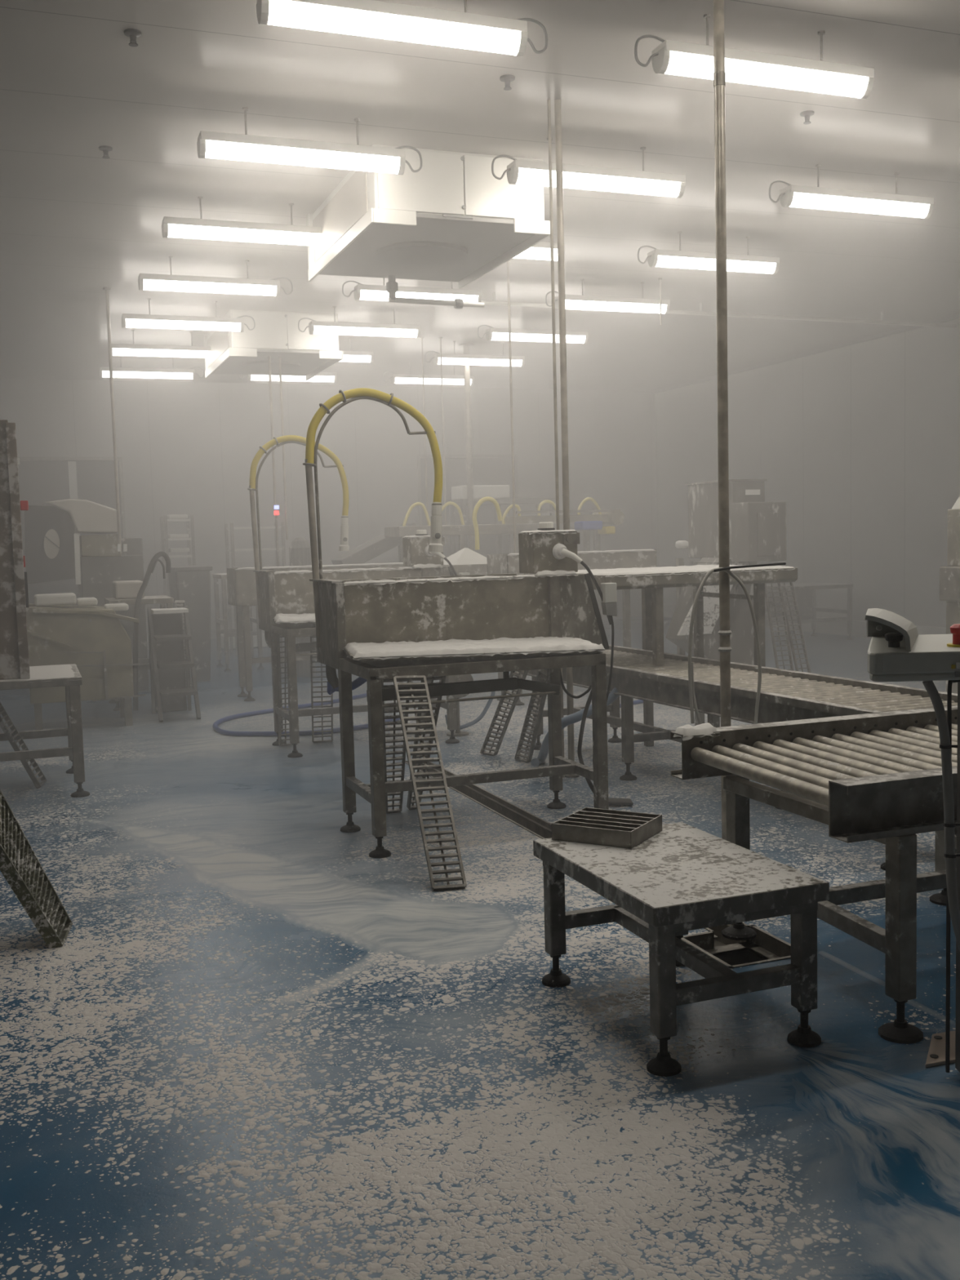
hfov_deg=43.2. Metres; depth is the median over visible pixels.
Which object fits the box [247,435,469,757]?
work table
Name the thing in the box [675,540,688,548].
sack
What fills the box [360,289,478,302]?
diffuser
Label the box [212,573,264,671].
table
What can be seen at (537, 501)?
gantry
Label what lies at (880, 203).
diffuser
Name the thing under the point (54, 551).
machine
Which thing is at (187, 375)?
diffuser
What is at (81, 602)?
slab
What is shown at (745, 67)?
diffuser
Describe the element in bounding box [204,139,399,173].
diffuser
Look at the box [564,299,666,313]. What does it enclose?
diffuser
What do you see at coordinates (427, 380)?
diffuser
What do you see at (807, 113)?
sprinkler head
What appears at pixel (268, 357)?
conduit
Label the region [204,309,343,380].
unit
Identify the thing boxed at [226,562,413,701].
work table
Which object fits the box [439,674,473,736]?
table leg
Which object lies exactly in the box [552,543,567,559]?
socket
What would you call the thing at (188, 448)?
wall
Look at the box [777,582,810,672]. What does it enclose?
ladder
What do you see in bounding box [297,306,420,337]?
ceiling lamp
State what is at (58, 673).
tabletop
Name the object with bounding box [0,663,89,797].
work table
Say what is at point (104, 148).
sprinkler head
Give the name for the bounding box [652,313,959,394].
trim
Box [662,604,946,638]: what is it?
trim
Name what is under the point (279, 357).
conduit
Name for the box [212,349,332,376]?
drip tray
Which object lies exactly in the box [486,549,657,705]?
trough
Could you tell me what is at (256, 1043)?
floor
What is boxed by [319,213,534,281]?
drip tray
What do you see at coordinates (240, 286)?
diffuser
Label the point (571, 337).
diffuser
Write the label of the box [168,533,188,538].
tray
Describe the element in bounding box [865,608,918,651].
hood
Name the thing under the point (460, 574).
cable
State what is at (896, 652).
control console
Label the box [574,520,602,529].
crate
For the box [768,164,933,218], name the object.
ceiling lamp
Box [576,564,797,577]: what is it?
tabletop
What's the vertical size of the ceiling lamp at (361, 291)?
0.324 m
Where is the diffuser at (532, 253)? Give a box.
[513,247,557,261]
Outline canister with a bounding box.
[288,537,315,676]
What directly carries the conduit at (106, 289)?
hanging from the ceiling
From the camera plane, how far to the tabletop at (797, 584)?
16.90 m
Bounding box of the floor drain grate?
[551,807,662,848]
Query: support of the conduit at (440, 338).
hanging from the ceiling
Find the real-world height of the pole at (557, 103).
4.237 m
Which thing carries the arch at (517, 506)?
on the processing line
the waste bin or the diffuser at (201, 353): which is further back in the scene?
the diffuser at (201, 353)
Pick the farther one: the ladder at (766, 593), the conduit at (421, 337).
the conduit at (421, 337)
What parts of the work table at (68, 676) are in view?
leg, leg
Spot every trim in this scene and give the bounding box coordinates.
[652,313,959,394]
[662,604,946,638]
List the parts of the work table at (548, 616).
leg, arch rod, leg, hanging rail, rod, frame, leg, hinge plate, leg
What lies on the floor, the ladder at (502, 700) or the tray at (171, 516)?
the ladder at (502, 700)
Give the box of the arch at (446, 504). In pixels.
[441,501,464,524]
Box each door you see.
[17,457,126,605]
[417,454,518,558]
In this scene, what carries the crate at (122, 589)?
on the table at (162, 600)
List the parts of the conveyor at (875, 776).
leg, rail, rail, leg, leg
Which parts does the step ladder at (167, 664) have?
frame, frame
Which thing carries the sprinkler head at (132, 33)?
attached to the ceiling
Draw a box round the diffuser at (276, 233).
[168,223,321,246]
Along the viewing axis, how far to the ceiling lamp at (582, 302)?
12.80 m
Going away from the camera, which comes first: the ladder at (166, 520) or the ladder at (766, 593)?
the ladder at (766, 593)
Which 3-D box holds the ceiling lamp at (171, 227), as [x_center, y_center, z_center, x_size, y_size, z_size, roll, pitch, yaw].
[-1.762,-3.283,9.516,1.435,0.324,0.154,-3,5,-20]
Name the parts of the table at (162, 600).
leg, leg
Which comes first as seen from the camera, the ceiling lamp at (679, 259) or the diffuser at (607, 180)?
the diffuser at (607, 180)
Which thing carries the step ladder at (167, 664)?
on the floor
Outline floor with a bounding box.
[0,616,959,1279]
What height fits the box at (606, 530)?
0.091 m
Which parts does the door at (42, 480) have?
frame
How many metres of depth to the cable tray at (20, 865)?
4.79 m
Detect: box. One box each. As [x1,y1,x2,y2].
[451,484,510,500]
[597,526,615,533]
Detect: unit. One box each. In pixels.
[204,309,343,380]
[306,144,550,288]
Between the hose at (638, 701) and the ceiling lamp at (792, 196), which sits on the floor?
the hose at (638, 701)
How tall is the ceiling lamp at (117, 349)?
0.324 m
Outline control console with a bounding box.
[865,608,959,1072]
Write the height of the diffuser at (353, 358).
0.100 m
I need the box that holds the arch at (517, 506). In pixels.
[502,504,520,524]
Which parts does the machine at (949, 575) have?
sloped lid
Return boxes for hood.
[43,498,117,533]
[441,496,543,679]
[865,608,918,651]
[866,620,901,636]
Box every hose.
[133,551,170,710]
[213,693,399,736]
[327,676,366,695]
[444,691,495,728]
[531,687,619,765]
[619,699,643,707]
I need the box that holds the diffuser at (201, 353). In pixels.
[112,347,210,358]
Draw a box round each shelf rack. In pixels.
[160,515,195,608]
[224,521,285,655]
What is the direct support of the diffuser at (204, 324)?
attached to the ceiling lamp at (128, 320)
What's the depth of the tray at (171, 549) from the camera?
17.90 m
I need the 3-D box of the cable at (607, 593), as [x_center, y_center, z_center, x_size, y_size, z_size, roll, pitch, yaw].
[0.715,0.305,6.933,0.132,1.261,0.089,-3,5,-20]
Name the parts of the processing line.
leg, leg, leg, rail, leg, leg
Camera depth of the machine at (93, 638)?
10.41 m
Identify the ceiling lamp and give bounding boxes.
[98,355,204,379]
[111,329,210,358]
[121,297,255,332]
[137,255,293,297]
[161,196,321,246]
[196,106,422,174]
[238,372,336,382]
[256,0,547,57]
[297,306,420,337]
[338,337,373,363]
[342,278,481,302]
[382,362,474,385]
[424,341,524,367]
[477,313,588,343]
[491,137,685,198]
[513,241,564,261]
[545,278,670,314]
[634,13,874,99]
[637,231,779,274]
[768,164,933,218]
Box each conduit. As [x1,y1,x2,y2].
[102,287,121,553]
[267,356,276,511]
[278,356,288,539]
[420,336,427,525]
[438,337,447,543]
[506,260,515,553]
[546,99,564,777]
[658,277,662,324]
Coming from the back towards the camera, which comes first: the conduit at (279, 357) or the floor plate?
the conduit at (279, 357)
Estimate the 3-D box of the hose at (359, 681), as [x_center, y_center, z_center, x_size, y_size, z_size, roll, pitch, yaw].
[-0.701,0.222,6.957,0.357,0.181,0.067,-2,5,-10]
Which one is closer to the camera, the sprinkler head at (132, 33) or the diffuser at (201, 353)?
the sprinkler head at (132, 33)
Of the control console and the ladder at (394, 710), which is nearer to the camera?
the control console
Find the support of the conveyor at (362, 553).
on the floor
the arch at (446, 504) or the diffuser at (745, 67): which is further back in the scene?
the arch at (446, 504)
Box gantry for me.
[448,497,555,555]
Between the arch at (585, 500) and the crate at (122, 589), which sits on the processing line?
the arch at (585, 500)
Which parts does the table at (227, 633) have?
leg, leg, leg, leg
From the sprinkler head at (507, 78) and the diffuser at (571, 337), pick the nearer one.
the sprinkler head at (507, 78)
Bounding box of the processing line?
[384,509,624,617]
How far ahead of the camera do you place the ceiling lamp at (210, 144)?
7.56 m
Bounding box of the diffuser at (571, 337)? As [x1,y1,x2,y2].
[491,332,585,343]
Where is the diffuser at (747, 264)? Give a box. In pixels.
[655,255,776,273]
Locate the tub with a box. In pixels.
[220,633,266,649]
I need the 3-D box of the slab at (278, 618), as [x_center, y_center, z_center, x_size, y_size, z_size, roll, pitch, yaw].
[-0.894,-0.178,9.241,1.460,0.083,0.633,-3,5,-20]
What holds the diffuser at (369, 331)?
attached to the ceiling lamp at (314, 326)
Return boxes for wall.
[0,377,657,642]
[654,318,959,627]
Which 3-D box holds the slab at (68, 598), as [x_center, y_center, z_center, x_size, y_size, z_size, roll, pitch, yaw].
[-3.694,-0.352,10.526,0.340,0.095,0.300,-3,5,-20]
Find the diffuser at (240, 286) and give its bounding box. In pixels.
[143,279,276,296]
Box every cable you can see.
[458,573,469,725]
[560,667,591,698]
[577,688,593,792]
[592,582,617,767]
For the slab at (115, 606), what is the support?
on the machine at (93, 638)
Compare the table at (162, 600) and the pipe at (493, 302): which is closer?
the table at (162, 600)
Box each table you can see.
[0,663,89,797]
[104,595,173,711]
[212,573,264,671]
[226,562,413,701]
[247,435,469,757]
[302,387,617,857]
[533,822,829,1076]
[576,564,797,746]
[764,582,853,644]
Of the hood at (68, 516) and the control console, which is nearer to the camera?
the control console
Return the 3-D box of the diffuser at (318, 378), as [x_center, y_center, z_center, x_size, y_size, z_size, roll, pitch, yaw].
[-2.749,-3.843,17.744,1.230,0.100,0.128,-3,5,-20]
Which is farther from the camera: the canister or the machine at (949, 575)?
the canister
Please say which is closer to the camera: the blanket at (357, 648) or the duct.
the blanket at (357, 648)
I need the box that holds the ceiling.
[0,0,959,391]
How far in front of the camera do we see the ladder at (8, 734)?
7.95 m
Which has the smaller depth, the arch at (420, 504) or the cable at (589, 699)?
the cable at (589, 699)
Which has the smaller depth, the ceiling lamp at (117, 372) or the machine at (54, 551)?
the machine at (54, 551)
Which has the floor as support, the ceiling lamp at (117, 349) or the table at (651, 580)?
the table at (651, 580)
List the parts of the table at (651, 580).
leg, leg, leg, leg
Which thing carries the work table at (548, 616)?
on the floor
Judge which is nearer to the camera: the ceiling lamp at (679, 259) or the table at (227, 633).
the ceiling lamp at (679, 259)
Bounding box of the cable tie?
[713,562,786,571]
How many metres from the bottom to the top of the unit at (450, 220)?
0.530 m
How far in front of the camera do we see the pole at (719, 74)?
5.68 m
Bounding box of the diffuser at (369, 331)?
[313,325,417,337]
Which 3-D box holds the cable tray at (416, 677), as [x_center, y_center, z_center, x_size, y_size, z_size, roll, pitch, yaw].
[-0.242,0.641,5.639,0.166,0.900,0.678,-3,5,-16]
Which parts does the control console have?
knob, casing, casing, plate, rod, post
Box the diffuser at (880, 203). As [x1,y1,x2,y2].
[790,192,928,217]
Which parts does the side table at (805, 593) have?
leg, panel, leg, leg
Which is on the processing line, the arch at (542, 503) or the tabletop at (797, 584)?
the arch at (542, 503)
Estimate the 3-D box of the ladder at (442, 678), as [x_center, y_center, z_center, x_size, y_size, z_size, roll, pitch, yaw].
[-0.301,0.556,6.865,0.137,0.865,0.334,-4,5,-27]
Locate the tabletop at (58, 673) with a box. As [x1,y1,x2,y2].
[0,664,81,682]
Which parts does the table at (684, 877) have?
leg, leg, leg, leg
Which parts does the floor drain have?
sump frame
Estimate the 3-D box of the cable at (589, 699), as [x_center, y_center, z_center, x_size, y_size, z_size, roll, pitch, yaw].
[0.639,0.615,6.990,0.143,0.671,0.363,-2,5,-4]
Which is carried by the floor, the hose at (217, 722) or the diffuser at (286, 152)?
the hose at (217, 722)
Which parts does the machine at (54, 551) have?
dark panel, post, plate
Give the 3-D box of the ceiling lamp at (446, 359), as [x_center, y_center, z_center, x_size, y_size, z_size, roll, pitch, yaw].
[-0.075,-3.920,16.590,1.435,0.324,0.154,-3,5,-20]
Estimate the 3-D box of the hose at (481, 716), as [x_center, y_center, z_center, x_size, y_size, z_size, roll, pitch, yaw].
[-0.075,0.553,9.658,0.433,0.310,0.032,-3,5,-20]
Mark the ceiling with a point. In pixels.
(76, 222)
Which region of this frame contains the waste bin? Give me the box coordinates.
[168,565,213,681]
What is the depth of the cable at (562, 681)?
7.17 m
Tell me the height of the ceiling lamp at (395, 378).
0.324 m
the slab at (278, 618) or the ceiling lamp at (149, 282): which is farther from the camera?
the ceiling lamp at (149, 282)
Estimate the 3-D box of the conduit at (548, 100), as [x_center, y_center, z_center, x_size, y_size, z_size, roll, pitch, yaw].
[0.482,-1.223,7.649,0.019,4.237,0.020,-3,5,-20]
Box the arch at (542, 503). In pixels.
[537,499,555,515]
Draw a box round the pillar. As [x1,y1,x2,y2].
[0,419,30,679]
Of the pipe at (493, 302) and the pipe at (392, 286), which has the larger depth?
the pipe at (493, 302)
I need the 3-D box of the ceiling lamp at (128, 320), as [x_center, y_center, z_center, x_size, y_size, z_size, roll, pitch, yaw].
[-3.186,-3.560,13.278,1.435,0.324,0.154,-3,5,-20]
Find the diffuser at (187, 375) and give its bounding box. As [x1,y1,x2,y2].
[102,370,192,379]
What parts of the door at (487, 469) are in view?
frame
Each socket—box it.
[424,545,433,556]
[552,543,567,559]
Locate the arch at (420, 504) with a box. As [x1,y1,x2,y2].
[402,502,431,526]
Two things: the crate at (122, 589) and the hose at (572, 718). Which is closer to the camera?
the hose at (572, 718)
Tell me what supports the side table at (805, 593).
on the floor
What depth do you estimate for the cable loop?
5.71 m
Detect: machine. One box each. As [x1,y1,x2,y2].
[24,498,149,691]
[26,604,146,730]
[665,479,786,665]
[939,496,959,693]
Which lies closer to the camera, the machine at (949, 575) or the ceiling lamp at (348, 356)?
the machine at (949, 575)
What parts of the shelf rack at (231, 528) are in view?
shelf, shelf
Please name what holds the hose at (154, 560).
on the floor
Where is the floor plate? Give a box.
[608,797,633,804]
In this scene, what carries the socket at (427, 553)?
attached to the work table at (285, 598)
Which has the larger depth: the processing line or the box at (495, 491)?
the box at (495, 491)
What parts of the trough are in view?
leg, leg, leg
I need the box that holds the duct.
[458,342,475,549]
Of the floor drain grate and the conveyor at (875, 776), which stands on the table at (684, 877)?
the floor drain grate
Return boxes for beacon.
[274,505,284,672]
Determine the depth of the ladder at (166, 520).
17.89 m
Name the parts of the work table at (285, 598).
leg, leg, frame, arch rod, hanging rail, rod, hinge plate, leg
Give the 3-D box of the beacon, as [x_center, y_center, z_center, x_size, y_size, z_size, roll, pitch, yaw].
[-2.412,-0.609,14.583,0.060,2.012,0.060,-3,5,-20]
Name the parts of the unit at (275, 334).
corner post, rail, access panel, casing, access panel, rail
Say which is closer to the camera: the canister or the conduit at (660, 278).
the conduit at (660, 278)
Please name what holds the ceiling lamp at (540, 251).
hanging from the ceiling
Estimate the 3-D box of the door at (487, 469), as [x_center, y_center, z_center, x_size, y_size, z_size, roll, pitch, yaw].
[-0.206,-1.796,21.837,1.900,3.050,0.200,-3,5,-20]
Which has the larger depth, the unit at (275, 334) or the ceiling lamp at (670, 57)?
the unit at (275, 334)
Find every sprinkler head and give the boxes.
[98,145,112,159]
[124,28,142,46]
[499,74,515,90]
[800,110,814,124]
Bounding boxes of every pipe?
[386,275,484,309]
[481,292,956,328]
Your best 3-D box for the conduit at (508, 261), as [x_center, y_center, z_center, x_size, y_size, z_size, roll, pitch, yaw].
[0.309,-2.164,11.748,0.055,3.037,0.058,-3,5,-20]
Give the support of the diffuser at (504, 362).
attached to the ceiling lamp at (446, 359)
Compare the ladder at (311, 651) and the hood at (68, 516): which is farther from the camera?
the hood at (68, 516)
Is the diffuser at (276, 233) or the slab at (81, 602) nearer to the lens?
the diffuser at (276, 233)
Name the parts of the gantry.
post, post, post, post, post, post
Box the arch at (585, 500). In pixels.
[577,497,601,515]
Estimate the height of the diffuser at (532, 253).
0.100 m
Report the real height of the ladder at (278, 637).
0.887 m
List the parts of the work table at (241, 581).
leg, leg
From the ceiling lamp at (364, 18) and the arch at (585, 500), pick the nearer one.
the ceiling lamp at (364, 18)
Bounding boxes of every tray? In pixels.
[0,789,72,948]
[166,514,187,519]
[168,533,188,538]
[168,547,189,552]
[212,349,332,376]
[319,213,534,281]
[392,675,466,890]
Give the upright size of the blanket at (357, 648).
0.083 m
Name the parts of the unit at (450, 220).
corner post, rail, access panel, access panel, rail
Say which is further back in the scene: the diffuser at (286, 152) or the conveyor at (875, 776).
the diffuser at (286, 152)
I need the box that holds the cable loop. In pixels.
[688,567,761,724]
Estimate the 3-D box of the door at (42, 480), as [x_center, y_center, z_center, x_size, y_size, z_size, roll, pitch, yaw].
[-6.635,-1.408,19.431,1.850,3.020,0.200,-3,5,-20]
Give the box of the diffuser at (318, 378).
[250,374,334,382]
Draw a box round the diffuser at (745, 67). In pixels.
[665,50,867,97]
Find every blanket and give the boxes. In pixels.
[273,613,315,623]
[342,636,605,660]
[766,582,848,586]
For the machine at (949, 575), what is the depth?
10.04 m
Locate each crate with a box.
[111,580,144,599]
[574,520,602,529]
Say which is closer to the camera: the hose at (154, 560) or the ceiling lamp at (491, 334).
the hose at (154, 560)
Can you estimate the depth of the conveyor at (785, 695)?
6.98 m
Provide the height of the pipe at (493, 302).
0.158 m
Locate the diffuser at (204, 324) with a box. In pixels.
[125,318,240,331]
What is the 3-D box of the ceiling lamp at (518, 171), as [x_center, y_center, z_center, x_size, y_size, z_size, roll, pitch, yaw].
[0.746,-3.249,8.307,1.435,0.324,0.154,-3,5,-20]
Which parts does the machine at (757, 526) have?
leg, scrawl plate, cabinet door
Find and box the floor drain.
[404,760,791,968]
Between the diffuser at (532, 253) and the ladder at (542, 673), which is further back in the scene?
the diffuser at (532, 253)
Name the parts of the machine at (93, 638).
leg, rim plate, guard frame, leg, leg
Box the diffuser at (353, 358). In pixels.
[339,355,371,362]
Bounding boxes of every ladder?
[0,702,46,788]
[146,605,200,722]
[276,634,292,746]
[310,635,333,742]
[381,679,408,813]
[406,675,446,809]
[480,670,528,755]
[514,669,546,763]
[764,582,794,671]
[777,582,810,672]
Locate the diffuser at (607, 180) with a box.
[515,168,680,197]
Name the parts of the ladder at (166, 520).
shelf, shelf, shelf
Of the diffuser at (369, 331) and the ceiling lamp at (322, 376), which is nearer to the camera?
the diffuser at (369, 331)
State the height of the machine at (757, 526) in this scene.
2.050 m
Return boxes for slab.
[34,592,76,606]
[75,597,97,606]
[103,603,128,611]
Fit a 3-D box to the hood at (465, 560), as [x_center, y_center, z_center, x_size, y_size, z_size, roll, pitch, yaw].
[0.102,-0.466,12.330,0.978,1.969,0.610,-3,5,-20]
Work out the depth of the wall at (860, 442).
17.72 m
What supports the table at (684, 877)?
on the floor
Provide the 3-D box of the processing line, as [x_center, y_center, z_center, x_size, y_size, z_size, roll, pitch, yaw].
[0.336,-0.629,14.819,2.880,1.867,0.700,-3,5,-20]
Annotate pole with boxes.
[554,99,579,777]
[713,0,732,839]
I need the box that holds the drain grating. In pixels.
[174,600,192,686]
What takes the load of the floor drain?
in the floor
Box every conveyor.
[331,523,416,564]
[520,644,957,870]
[670,705,957,1044]
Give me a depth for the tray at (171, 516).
17.86 m
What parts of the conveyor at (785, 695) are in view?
leg, leg, leg, rail, leg, rail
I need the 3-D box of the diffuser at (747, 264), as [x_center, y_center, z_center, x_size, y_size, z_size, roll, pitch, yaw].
[2.127,-3.407,10.979,1.230,0.100,0.128,-3,5,-20]
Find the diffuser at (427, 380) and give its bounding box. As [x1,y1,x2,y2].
[395,377,471,385]
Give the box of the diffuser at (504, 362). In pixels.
[437,357,522,366]

